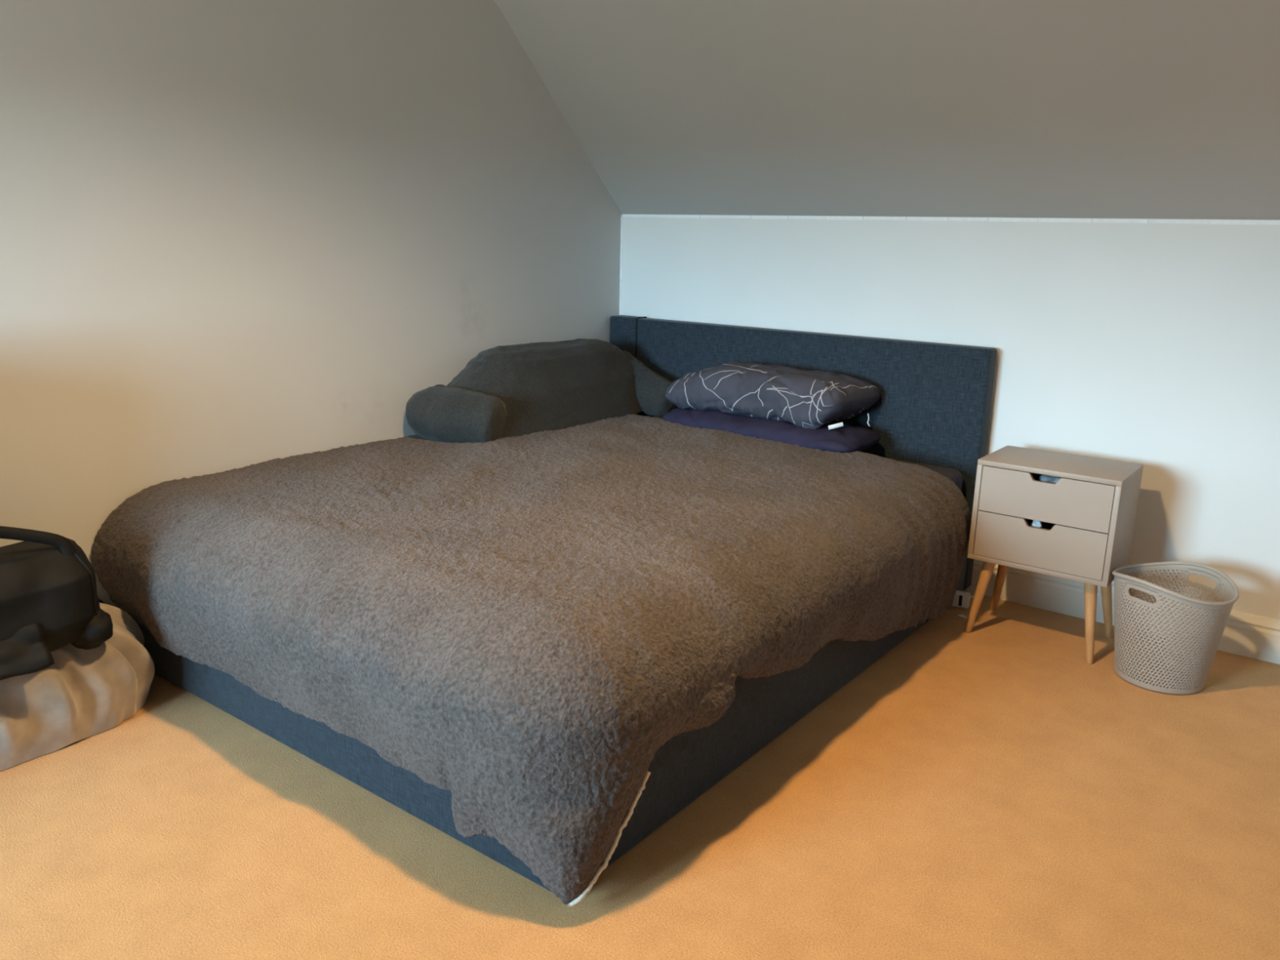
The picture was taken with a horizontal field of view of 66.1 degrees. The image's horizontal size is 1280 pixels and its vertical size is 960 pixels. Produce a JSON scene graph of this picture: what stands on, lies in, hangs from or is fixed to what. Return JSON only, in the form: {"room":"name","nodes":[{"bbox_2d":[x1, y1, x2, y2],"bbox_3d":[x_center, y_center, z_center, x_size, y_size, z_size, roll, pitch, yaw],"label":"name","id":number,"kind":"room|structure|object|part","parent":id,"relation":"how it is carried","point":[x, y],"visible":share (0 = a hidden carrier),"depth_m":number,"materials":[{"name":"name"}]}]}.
{"room":"attic bedroom","nodes":[
{"label":"attic bedroom","id":0,"kind":"room"},
{"bbox_2d":[0,0,622,616],"bbox_3d":[-1.550,-0.580,2.233,0.120,2.300,4.700,12,17,36],"label":"wall","id":1,"kind":"structure","parent":0,"point":[233,233],"depth_m":2.75,"materials":[{"name":"paint"}]},
{"bbox_2d":[0,591,1279,959],"bbox_3d":[0.178,0.948,1.233,4.540,0.100,4.940,12,17,36],"label":"floor","id":2,"kind":"structure","parent":0,"point":[992,791],"depth_m":1.93,"materials":[{"name":"carpet"}]},
{"bbox_2d":[0,599,155,771],"bbox_3d":[-1.448,0.456,2.238,0.339,0.288,0.703,12,17,36],"label":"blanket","id":3,"kind":"object","parent":2,"relation":"on","point":[84,694],"visible":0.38,"depth_m":2.24,"materials":[{"name":"beige fabric"}]},
{"bbox_2d":[0,525,113,680],"bbox_3d":[-1.425,0.247,2.094,0.322,0.350,0.515,12,17,36],"label":"bag","id":4,"kind":"object","parent":3,"relation":"on","point":[49,600],"visible":1,"depth_m":2.13,"materials":[{"name":"black fabric"}]},
{"bbox_3d":[-1.371,0.157,2.052,0.035,0.154,0.364,12,17,36],"label":"handle","id":5,"kind":"part","parent":4,"relation":"part of","materials":[{"name":"black fabric"}]},
{"bbox_2d":[130,315,996,892],"bbox_3d":[-0.107,0.032,2.917,1.556,0.833,2.090,12,17,36],"label":"bed","id":6,"kind":"object","parent":2,"relation":"on","point":[931,411],"visible":0.3,"depth_m":2.65,"materials":[{"name":"blue fabric"}]},
{"bbox_3d":[-0.731,0.478,2.192,1.552,0.294,0.050,12,17,36],"label":"foot panel","id":7,"kind":"part","parent":6,"relation":"part of","materials":[{"name":"blue fabric"}]},
{"bbox_2d":[91,413,971,908],"bbox_3d":[-0.168,0.209,2.810,1.650,0.503,1.959,12,17,36],"label":"duvet","id":8,"kind":"object","parent":6,"relation":"on","point":[518,626],"visible":0.96,"depth_m":2.13,"materials":[{"name":"grey fabric"}]},
{"bbox_2d":[405,338,677,443],"bbox_3d":[-0.296,-0.330,3.510,0.444,0.306,1.096,12,17,36],"label":"backrest cushion","id":9,"kind":"object","parent":8,"relation":"on","point":[515,390],"visible":0.93,"depth_m":3.35,"materials":[{"name":"grey fabric"}]},
{"bbox_3d":[-0.604,-0.206,3.207,0.339,0.198,0.200,8,15,24],"label":"armrest","id":10,"kind":"part","parent":9,"relation":"part of","materials":[{"name":"grey fabric"}]},
{"bbox_3d":[0.013,-0.373,3.835,0.348,0.243,0.204,12,17,36],"label":"armrest","id":11,"kind":"part","parent":9,"relation":"part of","materials":[{"name":"grey fabric"}]},
{"bbox_2d":[662,407,880,453],"bbox_3d":[0.448,-0.184,3.452,0.760,0.120,0.338,12,17,36],"label":"pillow","id":12,"kind":"object","parent":8,"relation":"on","point":[846,438],"visible":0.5,"depth_m":3.28,"materials":[{"name":"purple fabric"}]},
{"bbox_2d":[665,361,879,429],"bbox_3d":[0.451,-0.305,3.453,0.749,0.196,0.314,12,17,36],"label":"pillow","id":13,"kind":"object","parent":12,"relation":"on","point":[807,399],"visible":1,"depth_m":3.31,"materials":[{"name":"fabric"}]},
{"bbox_3d":[0.478,0.420,2.534,0.049,0.294,1.964,12,17,36],"label":"panel","id":14,"kind":"part","parent":6,"relation":"part of","materials":[{"name":"blue fabric"}]},
{"bbox_3d":[0.506,-0.153,3.695,1.554,0.814,0.070,12,17,36],"label":"headboard","id":15,"kind":"part","parent":6,"relation":"part of","materials":[{"name":"blue fabric"}]},
{"bbox_3d":[-0.131,0.090,2.910,1.506,0.155,1.970,12,17,36],"label":"mattress","id":16,"kind":"part","parent":6,"relation":"part of","materials":[{"name":"fabric"}]},
{"bbox_2d":[957,613,968,618],"bbox_3d":[1.028,0.433,3.138,0.031,0.007,0.014,12,17,36],"label":"paper scrap","id":17,"kind":"object","parent":2,"relation":"on","point":[962,615],"visible":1,"depth_m":3.14,"materials":[{"name":"grey paper"}]},
{"bbox_2d":[951,590,974,608],"bbox_3d":[1.058,0.392,3.218,0.072,0.050,0.033,8,15,24],"label":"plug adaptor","id":18,"kind":"object","parent":2,"relation":"on","point":[961,599],"visible":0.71,"depth_m":3.21,"materials":[{"name":"white plastic"}]},
{"bbox_2d":[964,444,1143,663],"bbox_3d":[1.225,0.210,2.948,0.393,0.543,0.272,12,17,36],"label":"nightstand","id":19,"kind":"object","parent":2,"relation":"on","point":[1087,517],"visible":0.99,"depth_m":2.82,"materials":[{"name":"grey paint"}]},
{"bbox_3d":[1.040,0.349,3.002,0.078,0.239,0.036,-1,14,-8],"label":"leg","id":20,"kind":"part","parent":19,"relation":"part of","materials":[{"name":"brown wood"}]},
{"bbox_3d":[1.156,0.315,3.150,0.036,0.239,0.078,-1,14,-8],"label":"leg","id":21,"kind":"part","parent":19,"relation":"part of","materials":[{"name":"brown wood"}]},
{"bbox_2d":[1030,520,1043,528],"bbox_3d":[1.157,0.143,2.874,0.036,0.056,0.037,-7,16,-29],"label":"ball","id":22,"kind":"object","parent":19,"relation":"in","point":[1035,523],"visible":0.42,"depth_m":2.86,"materials":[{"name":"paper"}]},
{"bbox_3d":[1.223,0.163,2.931,0.359,0.134,0.259,12,17,36],"label":"drawer","id":23,"kind":"part","parent":19,"relation":"part of","materials":[{"name":"grey paint"}]},
{"bbox_3d":[1.226,0.029,2.898,0.359,0.134,0.259,12,17,36],"label":"drawer","id":24,"kind":"part","parent":19,"relation":"part of","materials":[{"name":"grey paint"}]},
{"bbox_2d":[1038,474,1061,483],"bbox_3d":[1.196,0.028,2.841,0.120,0.090,0.093,12,17,36],"label":"crumpled cloth","id":25,"kind":"object","parent":19,"relation":"in","point":[1048,478],"visible":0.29,"depth_m":2.82,"materials":[{"name":"fabric"}]},
{"bbox_3d":[1.288,0.401,2.819,0.036,0.239,0.078,-1,14,-8],"label":"leg","id":26,"kind":"part","parent":19,"relation":"part of","materials":[{"name":"brown wood"}]},
{"bbox_3d":[1.404,0.366,2.967,0.078,0.239,0.036,-1,14,-8],"label":"leg","id":27,"kind":"part","parent":19,"relation":"part of","materials":[{"name":"brown wood"}]},
{"bbox_2d":[1111,561,1239,693],"bbox_3d":[1.446,0.397,2.701,0.292,0.305,0.312,-6,16,-27],"label":"basket","id":28,"kind":"object","parent":2,"relation":"on","point":[1149,671],"visible":1,"depth_m":2.63,"materials":[{"name":"grey plastic"}]},
{"bbox_2d":[494,0,1279,219],"bbox_3d":[0.257,-0.886,0.823,4.540,1.180,4.820,12,17,36],"label":"ceiling","id":29,"kind":"structure","parent":0,"point":[1010,108],"depth_m":2.88,"materials":[{"name":"paint"}]},
{"bbox_2d":[620,213,1279,620],"bbox_3d":[1.656,-0.135,2.936,4.300,1.240,0.120,12,17,36],"label":"wall","id":30,"kind":"structure","parent":0,"point":[1156,346],"depth_m":3.02,"materials":[{"name":"paint"}]},
{"bbox_2d":[619,214,622,315],"bbox_3d":[-0.079,-0.816,4.058,0.006,0.538,0.004,12,17,36],"label":"trim","id":31,"kind":"structure","parent":30,"relation":"attached to","point":[621,241],"depth_m":4.04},
{"bbox_2d":[622,214,1279,224],"bbox_3d":[1.633,-0.717,2.738,4.298,0.012,0.004,12,17,36],"label":"trim","id":32,"kind":"structure","parent":30,"relation":"attached to","point":[774,217],"depth_m":3.11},
{"bbox_2d":[963,559,1279,664],"bbox_3d":[1.602,0.418,3.017,4.300,0.126,0.018,12,17,36],"label":"baseboard","id":33,"kind":"structure","parent":30,"relation":"attached to","point":[1245,634],"depth_m":3.15,"materials":[{"name":"white paint"}]}
]}

